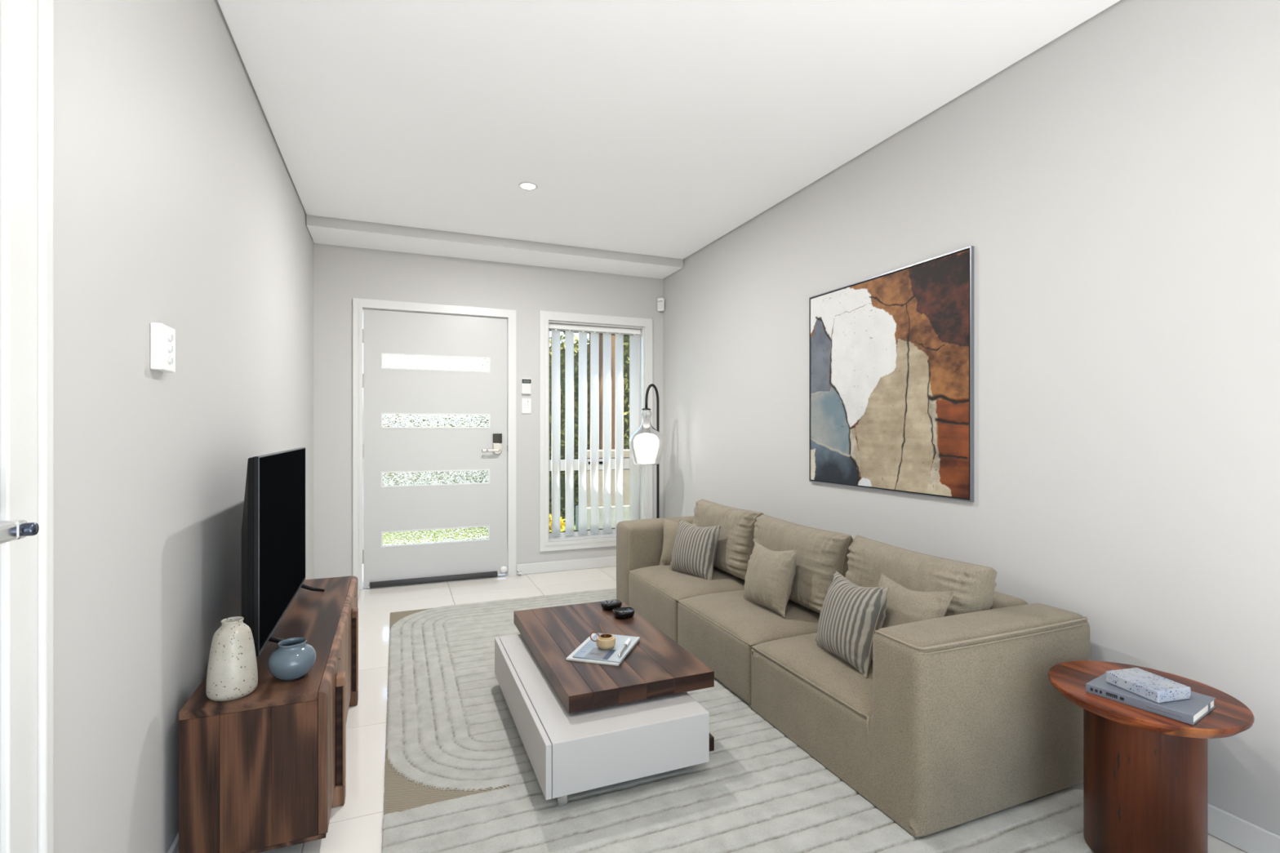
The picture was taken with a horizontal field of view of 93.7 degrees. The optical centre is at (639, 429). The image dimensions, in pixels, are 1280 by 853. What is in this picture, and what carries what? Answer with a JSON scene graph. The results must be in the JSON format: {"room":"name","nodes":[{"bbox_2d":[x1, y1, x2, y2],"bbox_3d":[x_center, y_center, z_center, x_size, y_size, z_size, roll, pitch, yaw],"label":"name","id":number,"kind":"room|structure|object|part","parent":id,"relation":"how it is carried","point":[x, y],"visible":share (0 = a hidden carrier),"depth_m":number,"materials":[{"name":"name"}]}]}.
{"room":"living room","nodes":[
{"label":"living room","id":0,"kind":"room"},
{"bbox_2d":[53,0,313,852],"bbox_3d":[-0.897,-0.115,0.585,0.140,2.570,8.240,0,0,-22],"label":"wall","id":1,"kind":"structure","parent":0,"point":[178,205],"depth_m":1.44,"materials":[{"name":"paint"}]},
{"bbox_2d":[0,0,53,852],"bbox_3d":[-0.761,0.100,0.474,0.129,2.120,1.109,0,0,-22],"label":"door","id":2,"kind":"structure","parent":1,"relation":"in","point":[26,26],"depth_m":0.92,"materials":[{"name":"paint"}]},
{"bbox_3d":[-0.832,0.138,0.756,0.022,0.024,0.118,0,0,-22],"label":"lever handle","id":3,"kind":"part","parent":2,"relation":"part of","materials":[{"name":"silver metal"}]},
{"bbox_3d":[-0.951,0.100,0.919,0.012,2.120,0.079,0,0,-22],"label":"casing","id":4,"kind":"part","parent":2,"relation":"part of","materials":[{"name":"white paint"}]},
{"bbox_2d":[150,322,175,373],"bbox_3d":[-1.165,-0.199,1.472,0.030,0.111,0.095,0,0,-22],"label":"controller","id":5,"kind":"object","parent":1,"relation":"attached to","point":[162,337],"visible":1,"depth_m":1.44,"materials":[{"name":"white plastic"}]},
{"bbox_3d":[-1.156,-0.199,1.480,0.005,0.019,0.019,0,0,-22],"label":"knob","id":6,"kind":"part","parent":5,"relation":"part of","materials":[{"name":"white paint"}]},
{"bbox_3d":[-1.156,-0.170,1.480,0.005,0.019,0.019,0,0,-22],"label":"knob","id":7,"kind":"part","parent":5,"relation":"part of","materials":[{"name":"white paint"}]},
{"bbox_3d":[-1.156,-0.226,1.480,0.005,0.019,0.019,0,0,-22],"label":"knob","id":8,"kind":"part","parent":5,"relation":"part of","materials":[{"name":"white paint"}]},
{"bbox_2d":[167,831,178,852],"bbox_3d":[-1.637,1.117,2.611,0.012,0.084,3.500,0,0,-22],"label":"baseboard","id":9,"kind":"structure","parent":1,"relation":"attached to","point":[174,848],"depth_m":1.56,"materials":[{"name":"white paint"}]},
{"bbox_2d":[313,242,662,578],"bbox_3d":[-1.090,-0.115,4.846,2.709,2.570,0.200,0,0,-22],"label":"wall","id":10,"kind":"structure","parent":0,"point":[341,274],"depth_m":4.59,"materials":[{"name":"paint"}]},
{"bbox_2d":[352,297,515,590],"bbox_3d":[-1.558,0.107,4.625,1.170,2.106,0.237,0,0,-22],"label":"door","id":11,"kind":"structure","parent":10,"relation":"in","point":[434,393],"depth_m":4.54,"materials":[{"name":"paint"}]},
{"bbox_3d":[-1.548,0.810,4.576,0.766,0.102,0.008,0,0,-22],"label":"glass pane","id":12,"kind":"part","parent":11,"relation":"part of","materials":[{"name":"white"}]},
{"bbox_3d":[-1.547,0.369,4.576,0.768,0.100,0.008,0,0,-22],"label":"glass pane","id":13,"kind":"part","parent":11,"relation":"part of","materials":[{"name":"white"}]},
{"bbox_3d":[-1.546,-0.065,4.577,0.770,0.097,0.008,0,0,-22],"label":"glass pane","id":14,"kind":"part","parent":11,"relation":"part of","materials":[{"name":"white"}]},
{"bbox_3d":[-1.546,-0.504,4.577,0.770,0.102,0.008,0,0,-22],"label":"glass pane","id":15,"kind":"part","parent":11,"relation":"part of","materials":[{"name":"white glass"}]},
{"bbox_3d":[-1.143,0.165,4.673,0.090,0.020,0.012,0,0,-22],"label":"lever handle","id":16,"kind":"part","parent":11,"relation":"part of","materials":[{"name":"silver metal"}]},
{"bbox_3d":[-1.121,0.135,4.718,0.068,0.051,0.022,0,0,-22],"label":"lock plate","id":17,"kind":"part","parent":11,"relation":"part of","materials":[{"name":"silver metal"}]},
{"bbox_2d":[521,378,531,394],"bbox_3d":[-0.909,-0.344,4.799,0.074,0.124,0.023,0,0,-22],"label":"alarm keypad","id":18,"kind":"object","parent":10,"relation":"attached to","point":[526,383],"visible":1,"depth_m":4.79,"materials":[{"name":"white plastic"}]},
{"bbox_2d":[521,398,531,413],"bbox_3d":[-0.909,-0.187,4.805,0.074,0.118,0.012,0,0,-22],"label":"switch plate","id":19,"kind":"object","parent":10,"relation":"attached to","point":[526,402],"visible":1,"depth_m":4.80,"materials":[{"name":"white plastic"}]},
{"bbox_2d":[516,555,616,575],"bbox_3d":[-0.390,1.117,5.015,1.280,0.084,0.012,0,0,-22],"label":"baseboard","id":20,"kind":"structure","parent":10,"relation":"attached to","point":[606,562],"depth_m":4.92,"materials":[{"name":"white paint"}]},
{"bbox_2d":[539,310,652,551],"bbox_3d":[-0.384,0.015,5.107,0.988,1.943,0.198,0,0,-22],"label":"window","id":21,"kind":"structure","parent":10,"relation":"in","point":[646,336],"depth_m":5.01,"materials":[{"name":"white paint"}]},
{"bbox_3d":[-0.410,0.301,5.170,0.770,0.094,0.052,0,0,-22],"label":"sash rail","id":22,"kind":"part","parent":21,"relation":"part of","materials":[{"name":"white paint"}]},
{"bbox_3d":[-0.411,0.014,5.174,0.830,1.774,0.054,0,0,-22],"label":"frame","id":23,"kind":"part","parent":21,"relation":"part of","materials":[{"name":"white paint"}]},
{"bbox_2d":[548,323,640,537],"bbox_3d":[-0.381,0.009,5.099,0.824,1.758,0.061,0,0,-22],"label":"vertical blind","id":24,"kind":"object","parent":21,"relation":"attached to","point":[634,340],"visible":0.91,"depth_m":5.09,"materials":[{"name":"white fabric"}]},
{"bbox_3d":[-0.002,-0.145,5.222,0.006,1.370,0.003,0,0,23],"label":"control cord","id":25,"kind":"part","parent":24,"relation":"part of","materials":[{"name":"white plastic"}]},
{"bbox_2d":[657,297,664,311],"bbox_3d":[0.182,-1.085,5.215,0.062,0.114,0.040,0,0,23],"label":"sensor","id":26,"kind":"object","parent":10,"relation":"attached to","point":[660,301],"visible":1,"depth_m":5.20,"materials":[{"name":"white plastic"}]},
{"bbox_2d":[217,0,1119,259],"bbox_3d":[0.422,-1.460,1.121,2.989,0.160,8.240,0,0,-22],"label":"ceiling","id":27,"kind":"structure","parent":0,"point":[662,128],"depth_m":2.49,"materials":[{"name":"paint"}]},
{"bbox_2d":[306,213,683,279],"bbox_3d":[-0.975,-1.358,4.562,2.699,0.084,0.407,0,0,-22],"label":"beam","id":28,"kind":"structure","parent":27,"relation":"attached to","point":[322,230],"depth_m":4.41,"materials":[{"name":"paint"}]},
{"bbox_2d":[518,182,537,190],"bbox_3d":[-0.634,-1.378,3.399,0.107,0.005,0.107,0,0,-22],"label":"recessed light","id":29,"kind":"object","parent":27,"relation":"in","point":[524,185],"visible":1,"depth_m":3.40,"materials":[{"name":"white paint"}]},
{"bbox_2d":[261,566,1246,852],"bbox_3d":[0.422,1.220,1.121,2.989,0.120,8.240,0,0,-22],"label":"floor","id":30,"kind":"structure","parent":0,"point":[356,826],"depth_m":2.81,"materials":[{"name":"tile"}]},
{"bbox_2d":[178,576,358,852],"bbox_3d":[-1.254,0.935,2.218,0.359,0.450,1.390,0,0,-22],"label":"tv console","id":31,"kind":"object","parent":30,"relation":"on","point":[263,770],"visible":0.94,"depth_m":1.60,"materials":[{"name":"brown wood"}]},
{"bbox_2d":[205,616,257,701],"bbox_3d":[-1.096,0.611,1.615,0.116,0.199,0.116,0,0,-22],"label":"vase","id":32,"kind":"object","parent":31,"relation":"on","point":[232,674],"visible":1,"depth_m":1.58,"materials":[{"name":"white ceramic"}]},
{"bbox_3d":[-1.277,0.721,2.209,0.309,0.022,1.390,0,0,-22],"label":"panel","id":33,"kind":"part","parent":31,"relation":"part of","materials":[{"name":"brown wood"}]},
{"bbox_2d":[241,447,324,656],"bbox_3d":[-1.313,0.394,2.201,0.199,0.631,0.977,0,0,-22],"label":"television","id":34,"kind":"object","parent":31,"relation":"on","point":[273,523],"visible":0.84,"depth_m":1.94,"materials":[{"name":"black plastic"}]},
{"bbox_3d":[-1.158,0.678,1.942,0.109,0.063,0.017,0,0,-35],"label":"leg","id":35,"kind":"part","parent":34,"relation":"part of","materials":[{"name":"black plastic"}]},
{"bbox_3d":[-1.304,0.079,2.205,0.011,0.001,0.973,0,0,-22],"label":"trim","id":36,"kind":"part","parent":34,"relation":"part of","materials":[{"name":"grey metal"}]},
{"bbox_3d":[-1.298,0.371,2.207,0.001,0.582,0.976,0,0,-22],"label":"edge trim","id":37,"kind":"part","parent":34,"relation":"part of","materials":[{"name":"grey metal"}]},
{"bbox_3d":[-1.421,0.678,2.590,0.109,0.063,0.017,0,0,-35],"label":"leg","id":38,"kind":"part","parent":34,"relation":"part of","materials":[{"name":"black plastic"}]},
{"bbox_3d":[-1.267,1.104,2.213,0.329,0.012,1.390,0,0,-22],"label":"panel","id":39,"kind":"part","parent":31,"relation":"part of","materials":[{"name":"brown wood"}]},
{"bbox_2d":[267,637,316,680],"bbox_3d":[-0.998,0.660,1.724,0.121,0.101,0.121,0,0,-22],"label":"vase","id":40,"kind":"object","parent":31,"relation":"on","point":[293,659],"visible":1,"depth_m":1.69,"materials":[{"name":"blue ceramic"}]},
{"bbox_3d":[-0.938,0.904,1.819,0.023,0.386,0.410,0,0,-22],"label":"cabinet door","id":41,"kind":"part","parent":31,"relation":"part of","materials":[{"name":"brown wood"}]},
{"bbox_3d":[-0.935,0.945,1.871,0.020,0.306,0.040,0,0,-22],"label":"loop post","id":42,"kind":"part","parent":31,"relation":"part of","materials":[{"name":"brown wood"}]},
{"bbox_3d":[-1.118,0.904,2.262,0.023,0.386,0.543,0,0,-22],"label":"cabinet door","id":43,"kind":"part","parent":31,"relation":"part of","materials":[{"name":"brown wood"}]},
{"bbox_3d":[-0.921,0.945,1.871,0.005,0.306,0.050,0,0,-22],"label":"loop rail","id":44,"kind":"part","parent":31,"relation":"part of","materials":[{"name":"brown wood"}]},
{"bbox_3d":[-1.302,0.904,2.716,0.023,0.386,0.432,0,0,-22],"label":"cabinet door","id":45,"kind":"part","parent":31,"relation":"part of","materials":[{"name":"brown wood"}]},
{"bbox_3d":[-1.210,0.945,2.543,0.016,0.306,0.047,0,0,-22],"label":"loop post","id":46,"kind":"part","parent":31,"relation":"part of","materials":[{"name":"brown wood"}]},
{"bbox_3d":[-1.198,0.945,2.543,0.005,0.306,0.057,0,0,-22],"label":"loop rail","id":47,"kind":"part","parent":31,"relation":"part of","materials":[{"name":"brown wood"}]},
{"bbox_2d":[628,383,663,518],"bbox_3d":[0.090,0.402,4.680,0.362,1.515,0.272,0,0,-25],"label":"floor lamp","id":48,"kind":"object","parent":30,"relation":"on","point":[660,440],"visible":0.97,"depth_m":4.65,"materials":[{"name":"black metal"}]},
{"bbox_3d":[0.050,0.060,4.661,0.272,0.421,0.272,0,0,-22],"label":"lamp shade","id":49,"kind":"part","parent":48,"relation":"part of","materials":[{"name":"clear glass"}]},
{"bbox_2d":[644,418,648,427],"bbox_3d":[0.050,-0.044,4.661,0.042,0.072,0.042,0,0,-22],"label":"socket","id":50,"kind":"object","parent":48,"relation":"attached to","point":[646,421],"depth_m":4.64,"materials":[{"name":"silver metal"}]},
{"bbox_2d":[382,587,1093,852],"bbox_3d":[0.031,1.153,2.560,2.057,0.013,3.482,0,0,-22],"label":"rug","id":51,"kind":"object","parent":30,"relation":"on","point":[460,777],"visible":0.38,"depth_m":1.89,"materials":[{"name":"beige carpet"}]},
{"bbox_2d":[494,599,714,807],"bbox_3d":[-0.191,1.005,2.413,0.642,0.284,1.116,0,0,-22],"label":"coffee table","id":52,"kind":"object","parent":51,"relation":"on","point":[581,726],"visible":0.93,"depth_m":2.03,"materials":[{"name":"white paint"}]},
{"bbox_3d":[-0.457,1.016,2.240,0.018,0.163,0.995,0,0,-22],"label":"drawer","id":53,"kind":"part","parent":52,"relation":"part of","materials":[{"name":"white paint"}]},
{"bbox_2d":[565,633,639,666],"bbox_3d":[-0.139,0.859,2.352,0.205,0.008,0.286,0,0,16],"label":"magazine","id":54,"kind":"object","parent":52,"relation":"on","point":[570,657],"visible":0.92,"depth_m":2.23,"materials":[{"name":"white paper"}]},
{"bbox_2d":[572,632,639,662],"bbox_3d":[-0.126,0.852,2.351,0.186,0.006,0.269,0,0,16],"label":"magazine","id":55,"kind":"object","parent":54,"relation":"on","point":[590,651],"visible":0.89,"depth_m":2.30,"materials":[{"name":"paper"}]},
{"bbox_2d":[590,631,615,649],"bbox_3d":[-0.141,0.819,2.333,0.094,0.060,0.074,0,0,-22],"label":"mug","id":56,"kind":"object","parent":55,"relation":"on","point":[603,643],"visible":0.99,"depth_m":2.31,"materials":[{"name":"brown ceramic"}]},
{"bbox_3d":[-0.176,0.809,2.341,0.040,0.041,0.005,0,0,6],"label":"handle","id":57,"kind":"part","parent":56,"relation":"part of","materials":[{"name":"brown ceramic"}]},
{"bbox_2d":[617,637,631,657],"bbox_3d":[-0.060,0.842,2.318,0.015,0.015,0.182,0,0,11],"label":"pen","id":58,"kind":"object","parent":55,"relation":"on","point":[628,641],"visible":1,"depth_m":2.33,"materials":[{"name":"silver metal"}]},
{"bbox_2d":[600,599,622,610],"bbox_3d":[-0.138,0.846,2.896,0.096,0.033,0.080,0,0,-31],"label":"dish","id":59,"kind":"object","parent":52,"relation":"on","point":[608,605],"visible":0.94,"depth_m":2.87,"materials":[{"name":"black stone"}]},
{"bbox_2d":[613,607,635,618],"bbox_3d":[-0.075,0.848,2.767,0.098,0.030,0.082,0,0,-19],"label":"dish","id":60,"kind":"object","parent":52,"relation":"on","point":[621,612],"visible":1,"depth_m":2.75,"materials":[{"name":"black metal"}]},
{"bbox_2d":[616,515,1090,837],"bbox_3d":[0.660,0.877,2.966,0.775,0.562,2.521,0,0,-22],"label":"sofa","id":61,"kind":"object","parent":51,"relation":"on","point":[955,720],"visible":0.72,"depth_m":1.86,"materials":[{"name":"fabric"}]},
{"bbox_3d":[0.321,1.015,3.551,0.579,0.262,0.698,0,0,-22],"label":"seat","id":62,"kind":"part","parent":61,"relation":"part of","materials":[{"name":"fabric"}]},
{"bbox_3d":[0.230,0.877,4.019,0.771,0.562,0.245,0,0,-22],"label":"armrest","id":63,"kind":"part","parent":61,"relation":"part of","materials":[{"name":"fabric"}]},
{"bbox_2d":[658,518,697,565],"bbox_3d":[0.275,0.720,3.765,0.310,0.308,0.148,0,0,6],"label":"throw pillow","id":64,"kind":"object","parent":61,"relation":"on","point":[670,527],"visible":0.38,"depth_m":3.74,"materials":[{"name":"fabric"}]},
{"bbox_3d":[0.316,0.870,3.549,0.554,0.064,0.694,0,0,-22],"label":"seat","id":65,"kind":"part","parent":61,"relation":"part of","materials":[{"name":"fabric"}]},
{"bbox_2d":[669,518,721,580],"bbox_3d":[0.319,0.702,3.508,0.172,0.318,0.348,0,0,-40],"label":"throw pillow","id":66,"kind":"object","parent":61,"relation":"on","point":[695,548],"visible":0.98,"depth_m":3.42,"materials":[{"name":"beige fabric"}]},
{"bbox_3d":[0.585,1.015,2.900,0.579,0.262,0.696,0,0,-22],"label":"seat","id":67,"kind":"part","parent":61,"relation":"part of","materials":[{"name":"fabric"}]},
{"bbox_2d":[693,498,763,580],"bbox_3d":[0.511,0.648,3.602,0.228,0.385,0.704,0,0,-21],"label":"cushion","id":68,"kind":"object","parent":61,"relation":"on","point":[735,544],"visible":0.6,"depth_m":3.38,"materials":[{"name":"fabric"}]},
{"bbox_3d":[0.580,0.869,2.898,0.554,0.066,0.692,0,0,-22],"label":"seat","id":69,"kind":"part","parent":61,"relation":"part of","materials":[{"name":"fabric"}]},
{"bbox_2d":[742,541,798,617],"bbox_3d":[0.613,0.704,2.861,0.167,0.317,0.360,0,0,-27],"label":"throw pillow","id":70,"kind":"object","parent":61,"relation":"on","point":[770,574],"visible":0.97,"depth_m":2.76,"materials":[{"name":"fabric"}]},
{"bbox_2d":[752,514,853,613],"bbox_3d":[0.774,0.653,2.953,0.224,0.378,0.704,0,0,-21],"label":"cushion","id":71,"kind":"object","parent":61,"relation":"on","point":[821,553],"visible":0.57,"depth_m":2.73,"materials":[{"name":"fabric"}]},
{"bbox_3d":[0.837,0.871,2.265,0.554,0.065,0.658,0,0,-22],"label":"seat","id":72,"kind":"part","parent":61,"relation":"part of","materials":[{"name":"fabric"}]},
{"bbox_2d":[815,571,889,678],"bbox_3d":[0.778,0.708,2.227,0.178,0.322,0.360,0,0,-11],"label":"throw pillow","id":73,"kind":"object","parent":61,"relation":"on","point":[851,615],"visible":0.91,"depth_m":2.13,"materials":[{"name":"beige fabric"}]},
{"bbox_2d":[871,573,955,661],"bbox_3d":[0.928,0.704,2.128,0.159,0.339,0.378,0,0,-18],"label":"throw pillow","id":74,"kind":"object","parent":61,"relation":"on","point":[904,605],"visible":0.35,"depth_m":2.08,"materials":[{"name":"fabric"}]},
{"bbox_2d":[845,534,997,616],"bbox_3d":[1.037,0.655,2.310,0.230,0.384,0.669,0,0,-19],"label":"cushion","id":75,"kind":"object","parent":61,"relation":"on","point":[974,585],"visible":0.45,"depth_m":2.17,"materials":[{"name":"fabric"}]},
{"bbox_3d":[0.931,0.876,3.062,0.196,0.559,2.069,0,0,-22],"label":"backrest","id":76,"kind":"part","parent":61,"relation":"part of","materials":[{"name":"fabric"}]},
{"bbox_2d":[1048,660,1254,852],"bbox_3d":[1.355,0.925,1.619,0.421,0.442,0.422,0,0,-22],"label":"side table","id":77,"kind":"object","parent":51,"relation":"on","point":[1145,773],"visible":0.88,"depth_m":1.52,"materials":[{"name":"brown wood"}]},
{"bbox_2d":[1085,669,1215,725],"bbox_3d":[1.326,0.692,1.564,0.174,0.024,0.218,0,0,-33],"label":"book","id":78,"kind":"object","parent":77,"relation":"on","point":[1190,711],"visible":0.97,"depth_m":1.50,"materials":[{"name":"grey paper"}]},
{"bbox_2d":[1106,667,1191,702],"bbox_3d":[1.321,0.665,1.564,0.110,0.030,0.132,0,0,-14],"label":"stone block","id":79,"kind":"object","parent":78,"relation":"on","point":[1153,687],"visible":1,"depth_m":1.54,"materials":[{"name":"white stone"}]},
{"bbox_2d":[662,0,1279,835],"bbox_3d":[1.742,-0.115,1.657,0.140,2.570,8.240,0,0,-22],"label":"wall","id":80,"kind":"structure","parent":0,"point":[1113,188],"depth_m":2.04,"materials":[{"name":"paint"}]},
{"bbox_2d":[808,245,973,502],"bbox_3d":[1.151,-0.224,2.902,0.017,1.034,1.026,0,0,-22],"label":"wall art","id":81,"kind":"object","parent":80,"relation":"attached to","point":[891,353],"visible":1,"depth_m":2.78,"materials":[{"name":"paint"}]},
{"bbox_2d":[1208,803,1279,852],"bbox_3d":[1.683,1.117,1.599,0.012,0.084,7.875,0,0,-22],"label":"baseboard","id":82,"kind":"structure","parent":80,"relation":"attached to","point":[1247,837],"depth_m":1.65,"materials":[{"name":"white paint"}]},
{"label":"outside","id":83,"kind":"structure","parent":0,"visible":0},
{"bbox_2d":[550,518,575,531],"bbox_3d":[-4.530,1.330,13.810,30.000,0.100,19.000,0,0,-22],"label":"ground","id":84,"kind":"structure","parent":83,"point":[562,518],"depth_m":8.01,"materials":[{"name":"yellow plant"}]},
{"bbox_2d":[549,513,564,532],"bbox_3d":[-0.998,1.094,6.530,0.376,0.443,0.468,0,0,-22],"label":"flowering shrub","id":85,"kind":"object","parent":84,"relation":"on","point":[562,522],"visible":0.12,"depth_m":6.40,"materials":[{"name":"yellow plant"}]},
{"bbox_2d":[549,332,589,518],"bbox_3d":[-1.278,-0.061,8.926,1.431,2.770,1.068,0,0,-22],"label":"hedge","id":86,"kind":"object","parent":84,"relation":"on","point":[562,344],"visible":0.1,"depth_m":8.60,"materials":[{"name":"green plant"}]},
{"bbox_2d":[586,333,615,449],"bbox_3d":[-0.493,-0.145,8.149,0.460,2.750,0.070,0,0,-22],"label":"fence","id":87,"kind":"object","parent":84,"relation":"on","point":[601,336],"visible":0.16,"depth_m":8.11,"materials":[{"name":"wood"}]},
{"bbox_2d":[575,449,629,530],"bbox_3d":[-0.208,0.770,7.687,1.200,1.020,0.280,0,0,-22],"label":"wall","id":88,"kind":"structure","parent":84,"relation":"on","point":[626,452],"depth_m":7.49,"materials":[{"name":"white paint"}]},
{"bbox_2d":[623,335,629,449],"bbox_3d":[0.348,-0.330,8.785,1.527,3.301,0.605,0,0,-22],"label":"hedge","id":89,"kind":"object","parent":84,"relation":"on","point":[626,339],"visible":0.02,"depth_m":8.47,"materials":[{"name":"green plant"}]}
]}

